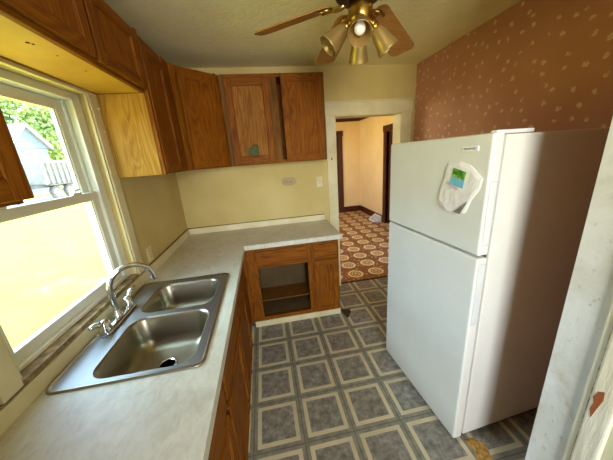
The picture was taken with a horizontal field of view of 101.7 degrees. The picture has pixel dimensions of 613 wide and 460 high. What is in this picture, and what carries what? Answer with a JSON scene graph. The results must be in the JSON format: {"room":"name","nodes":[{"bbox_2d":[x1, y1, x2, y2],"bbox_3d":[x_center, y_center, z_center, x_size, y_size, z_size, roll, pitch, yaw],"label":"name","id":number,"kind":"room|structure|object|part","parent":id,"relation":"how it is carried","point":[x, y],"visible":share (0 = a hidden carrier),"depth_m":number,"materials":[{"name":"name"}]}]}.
{"room":"kitchen","nodes":[
{"label":"kitchen","id":0,"kind":"room"},
{"bbox_2d":[0,56,186,273],"bbox_3d":[-1.128,0.443,1.397,0.140,3.221,3.150,-7,17,-8],"label":"wall","id":1,"kind":"structure","parent":0,"point":[154,203],"depth_m":1.86,"materials":[{"name":"beige paint"}]},
{"bbox_2d":[0,108,33,207],"bbox_3d":[-0.786,-0.312,0.082,0.272,0.792,0.925,-7,17,-8],"label":"upper cabinet","id":2,"kind":"object","parent":1,"relation":"attached to","point":[15,187],"visible":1,"depth_m":0.59,"materials":[{"name":"brown wood"}]},
{"bbox_2d":[0,57,144,409],"bbox_3d":[-1.117,-0.092,1.050,0.152,1.085,1.055,-7,17,-8],"label":"window","id":3,"kind":"structure","parent":1,"relation":"in","point":[20,365],"depth_m":1.26,"materials":[{"name":"beige paint"}]},
{"bbox_3d":[-1.179,-0.311,0.977,0.030,0.508,0.756,-7,17,-8],"label":"sash","id":4,"kind":"part","parent":3,"relation":"part of","materials":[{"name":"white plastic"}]},
{"bbox_3d":[-1.107,0.137,1.117,0.024,0.528,0.756,-7,17,-8],"label":"sash","id":5,"kind":"part","parent":3,"relation":"part of","materials":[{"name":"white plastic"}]},
{"bbox_2d":[0,0,145,93],"bbox_3d":[-0.976,-0.791,0.903,0.294,0.316,0.967,-7,17,-8],"label":"upper cabinet","id":6,"kind":"object","parent":1,"relation":"attached to","point":[87,45],"visible":1,"depth_m":0.95,"materials":[{"name":"brown wood"}]},
{"bbox_3d":[-0.803,-0.747,0.715,0.020,0.278,0.488,-7,17,-8],"label":"door","id":7,"kind":"part","parent":6,"relation":"part of","materials":[{"name":"brown wood"}]},
{"bbox_3d":[-0.806,-0.746,0.715,0.007,0.174,0.384,-7,17,-8],"label":"door panel","id":8,"kind":"part","parent":6,"relation":"part of","materials":[{"name":"brown wood"}]},
{"bbox_3d":[-0.885,-0.872,1.168,0.020,0.284,0.422,-7,17,-8],"label":"door","id":9,"kind":"part","parent":6,"relation":"part of","materials":[{"name":"brown wood"}]},
{"bbox_3d":[-0.888,-0.872,1.167,0.007,0.180,0.318,-7,17,-8],"label":"door panel","id":10,"kind":"part","parent":6,"relation":"part of","materials":[{"name":"brown wood"}]},
{"bbox_2d":[93,27,187,177],"bbox_3d":[-1.089,-0.772,1.675,0.294,0.774,0.525,-7,17,-8],"label":"upper cabinet","id":11,"kind":"object","parent":1,"relation":"attached to","point":[143,131],"visible":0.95,"depth_m":1.50,"materials":[{"name":"brown wood"}]},
{"bbox_3d":[-1.036,-0.551,1.474,0.248,0.457,0.007,-7,17,-8],"label":"panel","id":12,"kind":"part","parent":11,"relation":"part of","materials":[{"name":"yellow wood"}]},
{"bbox_3d":[-0.957,-0.788,1.695,0.017,0.774,0.521,-7,17,-8],"label":"frame","id":13,"kind":"part","parent":11,"relation":"part of","materials":[{"name":"brown wood"}]},
{"bbox_3d":[-0.944,-0.756,1.649,0.020,0.714,0.345,-7,17,-8],"label":"door","id":14,"kind":"part","parent":11,"relation":"part of","materials":[{"name":"brown wood"}]},
{"bbox_3d":[-0.946,-0.756,1.649,0.007,0.600,0.231,-7,17,-8],"label":"door panel","id":15,"kind":"part","parent":11,"relation":"part of","materials":[{"name":"brown wood"}]},
{"bbox_2d":[146,245,153,262],"bbox_3d":[-1.147,0.175,1.829,0.010,0.110,0.075,-7,17,-8],"label":"outlet","id":16,"kind":"object","parent":1,"relation":"attached to","point":[148,249],"visible":1,"depth_m":1.82,"materials":[{"name":"beige paint"}]},
{"bbox_2d":[176,64,416,228],"bbox_3d":[0.483,-0.662,2.966,3.740,2.820,0.140,-7,17,-8],"label":"wall","id":17,"kind":"structure","parent":0,"point":[250,193],"depth_m":2.73,"materials":[{"name":"beige paint"}]},
{"bbox_2d":[167,63,230,170],"bbox_3d":[-1.037,-0.937,2.219,0.594,0.774,0.598,-7,17,-8],"label":"upper cabinet","id":18,"kind":"object","parent":17,"relation":"attached to","point":[197,96],"visible":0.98,"depth_m":2.05,"materials":[{"name":"brown wood"}]},
{"bbox_3d":[-0.854,-0.900,2.087,0.007,0.610,0.232,7,20,33],"label":"door panel","id":19,"kind":"part","parent":18,"relation":"part of","materials":[{"name":"brown wood"}]},
{"bbox_2d":[218,72,326,166],"bbox_3d":[-0.302,-1.058,2.443,0.938,0.774,0.364,-7,17,-8],"label":"upper cabinet","id":20,"kind":"object","parent":17,"relation":"attached to","point":[270,118],"visible":1,"depth_m":2.30,"materials":[{"name":"brown wood"}]},
{"bbox_3d":[-0.507,-0.988,2.285,0.386,0.716,0.020,-7,17,-8],"label":"door","id":21,"kind":"part","parent":20,"relation":"part of","materials":[{"name":"brown wood"}]},
{"bbox_3d":[-0.507,-0.989,2.287,0.272,0.602,0.007,-7,17,-8],"label":"door panel","id":22,"kind":"part","parent":20,"relation":"part of","materials":[{"name":"brown wood"}]},
{"bbox_3d":[-0.029,-1.042,2.336,0.377,0.742,0.059,-7,17,-8],"label":"door","id":23,"kind":"part","parent":20,"relation":"part of","materials":[{"name":"brown wood"}]},
{"bbox_3d":[-0.030,-1.042,2.338,0.264,0.628,0.007,-8,17,-14],"label":"door panel","id":24,"kind":"part","parent":20,"relation":"part of","materials":[{"name":"brown wood"}]},
{"bbox_2d":[282,177,295,185],"bbox_3d":[-0.195,-0.544,2.796,0.163,0.088,0.010,-7,17,-8],"label":"outlet","id":25,"kind":"object","parent":17,"relation":"attached to","point":[286,181],"visible":1,"depth_m":2.79,"materials":[{"name":"beige plastic"}]},
{"bbox_2d":[316,176,322,186],"bbox_3d":[0.148,-0.553,2.856,0.070,0.115,0.010,-7,17,-8],"label":"outlet","id":26,"kind":"object","parent":17,"relation":"attached to","point":[318,179],"visible":1,"depth_m":2.85,"materials":[{"name":"beige paint"}]},
{"bbox_2d":[325,98,413,285],"bbox_3d":[0.748,-0.384,3.080,1.030,2.185,0.184,-7,17,-8],"label":"door frame","id":27,"kind":"structure","parent":17,"relation":"in","point":[401,109],"depth_m":2.77,"materials":[{"name":"beige paint"}]},
{"bbox_2d":[329,154,334,163],"bbox_3d":[0.283,-0.793,2.785,0.068,0.112,0.018,-7,17,-8],"label":"light switch","id":28,"kind":"object","parent":27,"relation":"attached to","point":[331,156],"visible":1,"depth_m":2.79,"materials":[{"name":"beige paint"}]},
{"bbox_2d":[104,0,520,67],"bbox_3d":[0.275,-1.150,0.304,2.944,0.250,4.850,-7,17,-8],"label":"ceiling","id":29,"kind":"structure","parent":0,"point":[185,33],"depth_m":1.75,"materials":[{"name":"paint"}]},
{"bbox_2d":[254,0,413,65],"bbox_3d":[0.233,-1.014,1.121,0.887,0.465,0.936,-9,17,-16],"label":"ceiling fan","id":30,"kind":"object","parent":29,"relation":"hanging from","point":[362,22],"visible":1,"depth_m":1.11,"materials":[{"name":"gold metal"}]},
{"bbox_3d":[-0.071,-0.996,1.196,0.395,0.046,0.113,3,18,23],"label":"fan blade","id":31,"kind":"part","parent":30,"relation":"part of","materials":[{"name":"brown wood"}]},
{"bbox_3d":[0.147,-1.036,1.381,0.140,0.086,0.397,-7,17,-8],"label":"fan blade","id":32,"kind":"part","parent":30,"relation":"part of","materials":[{"name":"brown wood"}]},
{"bbox_3d":[0.122,-0.832,1.095,0.124,0.121,0.098,-7,17,-8],"label":"lamp shade","id":33,"kind":"part","parent":30,"relation":"part of","materials":[{"name":"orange metal"}]},
{"bbox_3d":[0.260,-0.869,1.216,0.096,0.125,0.119,-7,17,-8],"label":"lamp shade","id":34,"kind":"part","parent":30,"relation":"part of","materials":[{"name":"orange metal"}]},
{"bbox_3d":[0.207,-0.805,0.999,0.099,0.123,0.121,-7,17,-8],"label":"lamp shade","id":35,"kind":"part","parent":30,"relation":"part of","materials":[{"name":"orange metal"}]},
{"bbox_3d":[0.214,-0.828,1.012,0.050,0.075,0.072,-7,17,-8],"label":"bulb","id":36,"kind":"part","parent":30,"relation":"part of","materials":[{"name":"beige glass"}]},
{"bbox_3d":[0.348,-0.842,1.110,0.118,0.125,0.097,-7,17,-8],"label":"lamp shade","id":37,"kind":"part","parent":30,"relation":"part of","materials":[{"name":"orange metal"}]},
{"bbox_3d":[0.442,-1.033,1.313,0.139,0.101,0.393,10,21,39],"label":"fan blade","id":38,"kind":"part","parent":30,"relation":"part of","materials":[{"name":"brown wood"}]},
{"bbox_2d":[336,121,359,206],"bbox_3d":[-0.077,-1.670,6.852,3.190,2.620,0.140,-7,17,-8],"label":"wall","id":39,"kind":"structure","parent":0,"point":[350,138],"depth_m":6.95,"materials":[{"name":"paint"}]},
{"bbox_2d":[336,131,343,212],"bbox_3d":[0.504,-1.546,6.977,1.080,2.230,0.170,-7,17,-8],"label":"trim","id":40,"kind":"structure","parent":39,"relation":"attached to","point":[339,134],"depth_m":6.94,"materials":[{"name":"brown wood"}]},
{"bbox_2d":[344,205,359,211],"bbox_3d":[1.337,-0.626,7.322,0.485,0.160,0.018,-7,17,-8],"label":"baseboard","id":41,"kind":"structure","parent":39,"relation":"attached to","point":[357,207],"depth_m":7.31,"materials":[{"name":"brown wood"}]},
{"bbox_2d":[359,116,392,221],"bbox_3d":[1.897,-1.337,5.243,0.140,2.620,4.050,-7,17,-8],"label":"wall","id":42,"kind":"structure","parent":0,"point":[371,128],"depth_m":6.20,"materials":[{"name":"paint"}]},
{"bbox_2d":[336,117,367,121],"bbox_3d":[0.259,-2.263,4.608,3.050,0.080,3.910,-7,17,-8],"label":"trim","id":43,"kind":"structure","parent":42,"relation":"attached to","point":[361,118],"depth_m":6.58,"materials":[{"name":"brown wood"}]},
{"bbox_2d":[360,205,381,221],"bbox_3d":[1.920,-0.133,5.515,0.012,0.160,3.910,-7,17,-8],"label":"baseboard","id":44,"kind":"structure","parent":42,"relation":"attached to","point":[363,209],"depth_m":6.79,"materials":[{"name":"brown wood"}]},
{"bbox_2d":[382,123,392,222],"bbox_3d":[1.933,-1.061,5.117,0.170,2.160,1.310,-7,17,-8],"label":"trim","id":45,"kind":"structure","parent":42,"relation":"attached to","point":[389,127],"depth_m":5.56,"materials":[{"name":"brown wood"}]},
{"bbox_2d":[387,131,392,222],"bbox_3d":[1.940,-0.998,5.131,0.046,2.010,1.000,-7,17,-8],"label":"door","id":46,"kind":"structure","parent":42,"relation":"in","point":[391,132],"depth_m":5.51,"materials":[{"name":"brown wood"}]},
{"bbox_2d":[248,211,537,459],"bbox_3d":[0.612,0.816,3.060,3.720,0.080,8.820,-7,17,-8],"label":"floor","id":47,"kind":"structure","parent":0,"point":[329,387],"depth_m":1.80,"materials":[{"name":"tile"}]},
{"bbox_2d":[208,383,238,459],"bbox_3d":[-0.536,1.135,0.596,0.621,0.867,1.035,-7,17,-8],"label":"base cabinet","id":48,"kind":"object","parent":47,"relation":"on","point":[222,447],"visible":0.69,"depth_m":0.95,"materials":[{"name":"brown wood"}]},
{"bbox_2d":[0,214,341,459],"bbox_3d":[-0.279,0.351,1.456,1.565,0.113,2.999,-7,17,-8],"label":"countertop","id":49,"kind":"structure","parent":48,"relation":"on","point":[169,416],"depth_m":0.85,"materials":[{"name":"beige laminate"}]},
{"bbox_2d":[88,262,156,336],"bbox_3d":[-0.962,0.321,1.259,0.173,0.276,0.347,3,18,22],"label":"faucet","id":50,"kind":"object","parent":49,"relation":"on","point":[105,327],"visible":1,"depth_m":1.25,"materials":[{"name":"silver metal"}]},
{"bbox_3d":[-0.944,0.448,1.153,0.061,0.068,0.087,-7,17,-8],"label":"handle","id":51,"kind":"part","parent":50,"relation":"part of","materials":[{"name":"silver metal"}]},
{"bbox_3d":[-0.960,0.450,1.280,0.061,0.018,0.270,-7,17,-8],"label":"deck plate","id":52,"kind":"part","parent":50,"relation":"part of","materials":[{"name":"silver metal"}]},
{"bbox_3d":[-0.984,0.367,1.380,0.062,0.099,0.086,-7,17,-8],"label":"handle","id":53,"kind":"part","parent":50,"relation":"part of","materials":[{"name":"silver metal"}]},
{"bbox_3d":[-0.904,0.297,1.298,0.232,0.260,0.048,-18,22,-39],"label":"spout","id":54,"kind":"part","parent":50,"relation":"part of","materials":[{"name":"silver metal"}]},
{"bbox_2d":[45,273,228,394],"bbox_3d":[-0.726,0.521,1.326,0.550,0.184,0.825,-7,17,-8],"label":"sink","id":55,"kind":"object","parent":49,"relation":"in","point":[171,326],"visible":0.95,"depth_m":1.26,"materials":[{"name":"grey metal"}]},
{"bbox_2d":[93,309,208,378],"bbox_3d":[-0.655,0.570,1.148,0.383,0.180,0.382,-7,17,-8],"label":"basin","id":56,"kind":"object","parent":55,"relation":"in","point":[173,339],"depth_m":1.25,"materials":[{"name":"silver metal"}]},
{"bbox_2d":[141,278,218,312],"bbox_3d":[-0.728,0.466,1.518,0.384,0.180,0.320,-7,17,-8],"label":"basin","id":57,"kind":"object","parent":55,"relation":"in","point":[173,296],"depth_m":1.63,"materials":[{"name":"silver metal"}]},
{"bbox_3d":[-0.309,0.733,0.810,0.020,0.165,0.464,-7,17,-8],"label":"drawer","id":58,"kind":"part","parent":48,"relation":"part of","materials":[{"name":"brown wood"}]},
{"bbox_3d":[-0.282,1.106,0.921,0.020,0.535,0.464,-7,17,-8],"label":"door","id":59,"kind":"part","parent":48,"relation":"part of","materials":[{"name":"brown wood"}]},
{"bbox_3d":[-0.284,1.106,0.921,0.007,0.421,0.350,-7,17,-8],"label":"door panel","id":60,"kind":"part","parent":48,"relation":"part of","materials":[{"name":"brown wood"}]},
{"bbox_2d":[222,275,252,459],"bbox_3d":[-0.715,0.857,1.577,0.621,0.867,1.033,-7,17,-8],"label":"base cabinet","id":61,"kind":"object","parent":47,"relation":"on","point":[237,374],"visible":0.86,"depth_m":1.43,"materials":[{"name":"brown wood"}]},
{"bbox_3d":[-0.398,0.595,1.296,0.020,0.165,0.499,-7,17,-8],"label":"drawer","id":62,"kind":"part","parent":61,"relation":"part of","materials":[{"name":"brown wood"}]},
{"bbox_3d":[-0.370,0.968,1.407,0.020,0.535,0.499,-7,17,-8],"label":"door","id":63,"kind":"part","parent":61,"relation":"part of","materials":[{"name":"brown wood"}]},
{"bbox_3d":[-0.485,0.459,1.777,0.020,0.165,0.484,-7,17,-8],"label":"drawer","id":64,"kind":"part","parent":61,"relation":"part of","materials":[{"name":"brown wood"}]},
{"bbox_3d":[-0.373,0.968,1.406,0.007,0.421,0.385,-7,17,-8],"label":"door panel","id":65,"kind":"part","parent":61,"relation":"part of","materials":[{"name":"brown wood"}]},
{"bbox_3d":[-0.458,0.832,1.888,0.020,0.535,0.484,-7,17,-8],"label":"door","id":66,"kind":"part","parent":61,"relation":"part of","materials":[{"name":"brown wood"}]},
{"bbox_3d":[-0.461,0.832,1.887,0.007,0.421,0.370,-7,17,-8],"label":"door panel","id":67,"kind":"part","parent":61,"relation":"part of","materials":[{"name":"brown wood"}]},
{"bbox_2d":[241,253,254,336],"bbox_3d":[-0.879,0.593,2.507,0.631,0.867,0.924,-7,17,-8],"label":"base cabinet","id":68,"kind":"object","parent":47,"relation":"on","point":[244,272],"visible":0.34,"depth_m":2.39,"materials":[{"name":"brown wood"}]},
{"bbox_2d":[245,243,315,327],"bbox_3d":[-0.274,0.499,2.674,0.625,0.867,0.426,-7,17,-8],"label":"base cabinet","id":69,"kind":"object","parent":47,"relation":"on","point":[281,277],"visible":0.7,"depth_m":2.62,"materials":[{"name":"brown wood"}]},
{"bbox_3d":[-0.242,0.256,2.397,0.487,0.152,0.020,-7,17,-8],"label":"drawer","id":70,"kind":"part","parent":69,"relation":"part of","materials":[{"name":"brown wood"}]},
{"bbox_2d":[261,282,309,301],"bbox_3d":[-0.270,0.693,2.802,0.591,0.015,0.263,-7,17,-8],"label":"shelf","id":71,"kind":"object","parent":69,"relation":"attached to","point":[289,289],"depth_m":2.80,"materials":[{"name":"brown wood"}]},
{"bbox_2d":[310,239,340,316],"bbox_3d":[0.155,0.424,2.821,0.277,0.867,0.596,-7,17,-8],"label":"base cabinet","id":72,"kind":"object","parent":47,"relation":"on","point":[324,254],"visible":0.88,"depth_m":2.54,"materials":[{"name":"brown wood"}]},
{"bbox_3d":[0.184,0.206,2.460,0.238,0.152,0.020,-7,17,-8],"label":"drawer","id":73,"kind":"part","parent":72,"relation":"part of","materials":[{"name":"brown wood"}]},
{"bbox_3d":[0.212,0.570,2.568,0.240,0.578,0.020,-7,17,-8],"label":"door","id":74,"kind":"part","parent":72,"relation":"part of","materials":[{"name":"brown wood"}]},
{"bbox_3d":[0.211,0.569,2.571,0.140,0.478,0.007,-7,17,-8],"label":"door panel","id":75,"kind":"part","parent":72,"relation":"part of","materials":[{"name":"brown wood"}]},
{"bbox_2d":[341,309,350,317],"bbox_3d":[0.438,0.896,2.689,0.099,0.002,0.155,-7,17,-8],"label":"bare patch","id":76,"kind":"object","parent":47,"relation":"on","point":[346,312],"visible":0.91,"depth_m":2.70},
{"bbox_2d":[341,275,387,283],"bbox_3d":[0.816,0.665,3.367,0.757,0.006,0.028,-7,17,-8],"label":"trim","id":77,"kind":"structure","parent":47,"relation":"on","point":[387,275],"depth_m":3.36,"materials":[{"name":"brown wood"}]},
{"bbox_2d":[369,213,380,221],"bbox_3d":[1.695,-0.305,6.200,0.186,0.129,0.340,-7,17,-8],"label":"plastic bag","id":78,"kind":"object","parent":47,"relation":"in","point":[375,217],"visible":1,"depth_m":6.13,"materials":[{"name":"white plastic"}]},
{"bbox_2d":[465,438,492,459],"bbox_3d":[0.983,1.248,1.365,0.108,0.002,0.208,-7,17,-8],"label":"bare patch","id":79,"kind":"object","parent":47,"relation":"on","point":[481,450],"visible":1,"depth_m":1.41,"materials":[{"name":"brown wood"}]},
{"bbox_2d":[386,127,609,437],"bbox_3d":[1.060,0.280,1.624,0.744,1.696,0.736,-8,17,-12],"label":"refrigerator","id":80,"kind":"object","parent":47,"relation":"on","point":[476,298],"visible":1,"depth_m":1.29,"materials":[{"name":"white metal"}]},
{"bbox_3d":[0.690,-0.228,1.390,0.056,0.522,0.733,-8,17,-12],"label":"freezer door","id":81,"kind":"part","parent":80,"relation":"part of","materials":[{"name":"white metal"}]},
{"bbox_2d":[438,161,482,214],"bbox_3d":[0.706,-0.192,1.171,0.012,0.254,0.246,-8,17,-12],"label":"plastic bag","id":82,"kind":"object","parent":80,"relation":"attached to","point":[461,182],"visible":1,"depth_m":1.16,"materials":[{"name":"white plastic"},{"name":"printed colored paper"}]},
{"bbox_2d":[452,168,465,179],"bbox_3d":[0.698,-0.258,1.144,0.003,0.052,0.079,-8,17,-12],"label":"picture","id":83,"kind":"object","parent":82,"relation":"on","point":[457,173],"depth_m":1.14,"materials":[{"name":"green paper"}]},
{"bbox_2d":[413,0,612,141],"bbox_3d":[1.762,0.032,0.837,0.140,2.521,4.710,-7,17,-8],"label":"wall","id":84,"kind":"structure","parent":0,"point":[540,65],"depth_m":1.64,"materials":[{"name":"paper"}]},
{"bbox_2d":[525,117,612,459],"bbox_3d":[1.497,0.362,-0.213,0.764,2.521,2.355,-7,17,-8],"label":"door frame","id":85,"kind":"structure","parent":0,"point":[589,298],"depth_m":0.86,"materials":[{"name":"paint"}]},
{"bbox_2d":[562,300,612,459],"bbox_3d":[0.947,0.312,0.748,0.024,2.150,0.083,-7,17,-8],"label":"trim","id":86,"kind":"structure","parent":85,"relation":"attached to","point":[593,421],"depth_m":0.82,"materials":[{"name":"paint"}]},
{"bbox_2d":[600,426,612,459],"bbox_3d":[1.032,0.446,0.344,0.006,2.090,0.785,-7,17,-8],"label":"wall","id":87,"kind":"structure","parent":85,"relation":"in","point":[607,454],"depth_m":0.82,"materials":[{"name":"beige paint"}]},
{"label":"outside","id":88,"kind":"structure","parent":0,"visible":0},
{"bbox_2d":[16,141,59,142],"bbox_3d":[-23.308,-9.604,26.674,0.052,0.660,21.266,6,19,31],"label":"cable","id":89,"kind":"object","parent":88,"point":[16,141],"visible":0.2,"depth_m":23.75,"materials":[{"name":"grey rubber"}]},
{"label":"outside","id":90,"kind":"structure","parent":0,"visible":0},
{"bbox_2d":[0,184,107,348],"bbox_3d":[-74.719,2.360,18.577,139.850,0.100,220.000,-7,17,-8],"label":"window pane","id":91,"kind":"structure","parent":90,"point":[49,260],"depth_m":6.35,"materials":[{"name":"clear glass"}]},
{"bbox_2d":[0,98,63,185],"bbox_3d":[-38.184,-13.944,37.423,11.046,15.396,13.914,-7,17,-8],"label":"tree","id":92,"kind":"object","parent":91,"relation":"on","point":[11,106],"visible":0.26,"depth_m":33.40,"materials":[{"name":"green plant"}]},
{"bbox_2d":[7,122,59,195],"bbox_3d":[-35.418,-7.817,28.744,9.200,8.100,5.650,-7,17,-8],"label":"house","id":93,"kind":"structure","parent":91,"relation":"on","point":[18,131],"depth_m":28.77,"materials":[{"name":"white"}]},
{"bbox_3d":[-31.507,-9.892,28.870,1.000,4.750,5.650,-7,17,-8],"label":"white trim","id":94,"kind":"part","parent":93,"relation":"part of","materials":[{"name":"white"}]},
{"bbox_3d":[-32.017,-9.023,30.210,0.050,1.100,0.720,-7,17,-8],"label":"pane","id":95,"kind":"part","parent":93,"relation":"part of","materials":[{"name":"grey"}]},
{"bbox_2d":[34,130,65,159],"bbox_3d":[-35.735,-9.817,35.608,7.255,8.200,8.084,-7,17,-8],"label":"tree","id":96,"kind":"object","parent":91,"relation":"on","point":[58,154],"visible":0.23,"depth_m":33.45,"materials":[{"name":"green plant"}]},
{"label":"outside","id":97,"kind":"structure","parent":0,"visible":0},
{"bbox_2d":[7,193,66,207],"bbox_3d":[-24.990,-4.691,29.870,7.500,0.020,52.000,-7,17,-8],"label":"driveway","id":98,"kind":"structure","parent":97,"point":[29,201],"depth_m":23.85,"materials":[{"name":"white concrete"}]},
{"bbox_2d":[18,160,74,204],"bbox_3d":[-24.495,-4.708,23.640,2.250,3.517,7.570,-7,17,-8],"label":"trailer","id":99,"kind":"object","parent":98,"relation":"on","point":[53,174],"visible":0.59,"depth_m":22.88,"materials":[{"name":"metal"}]},
{"bbox_3d":[-24.764,-6.532,24.008,2.250,0.200,5.600,-7,17,-8],"label":"rail","id":100,"kind":"part","parent":99,"relation":"part of","materials":[{"name":"white"}]}
]}

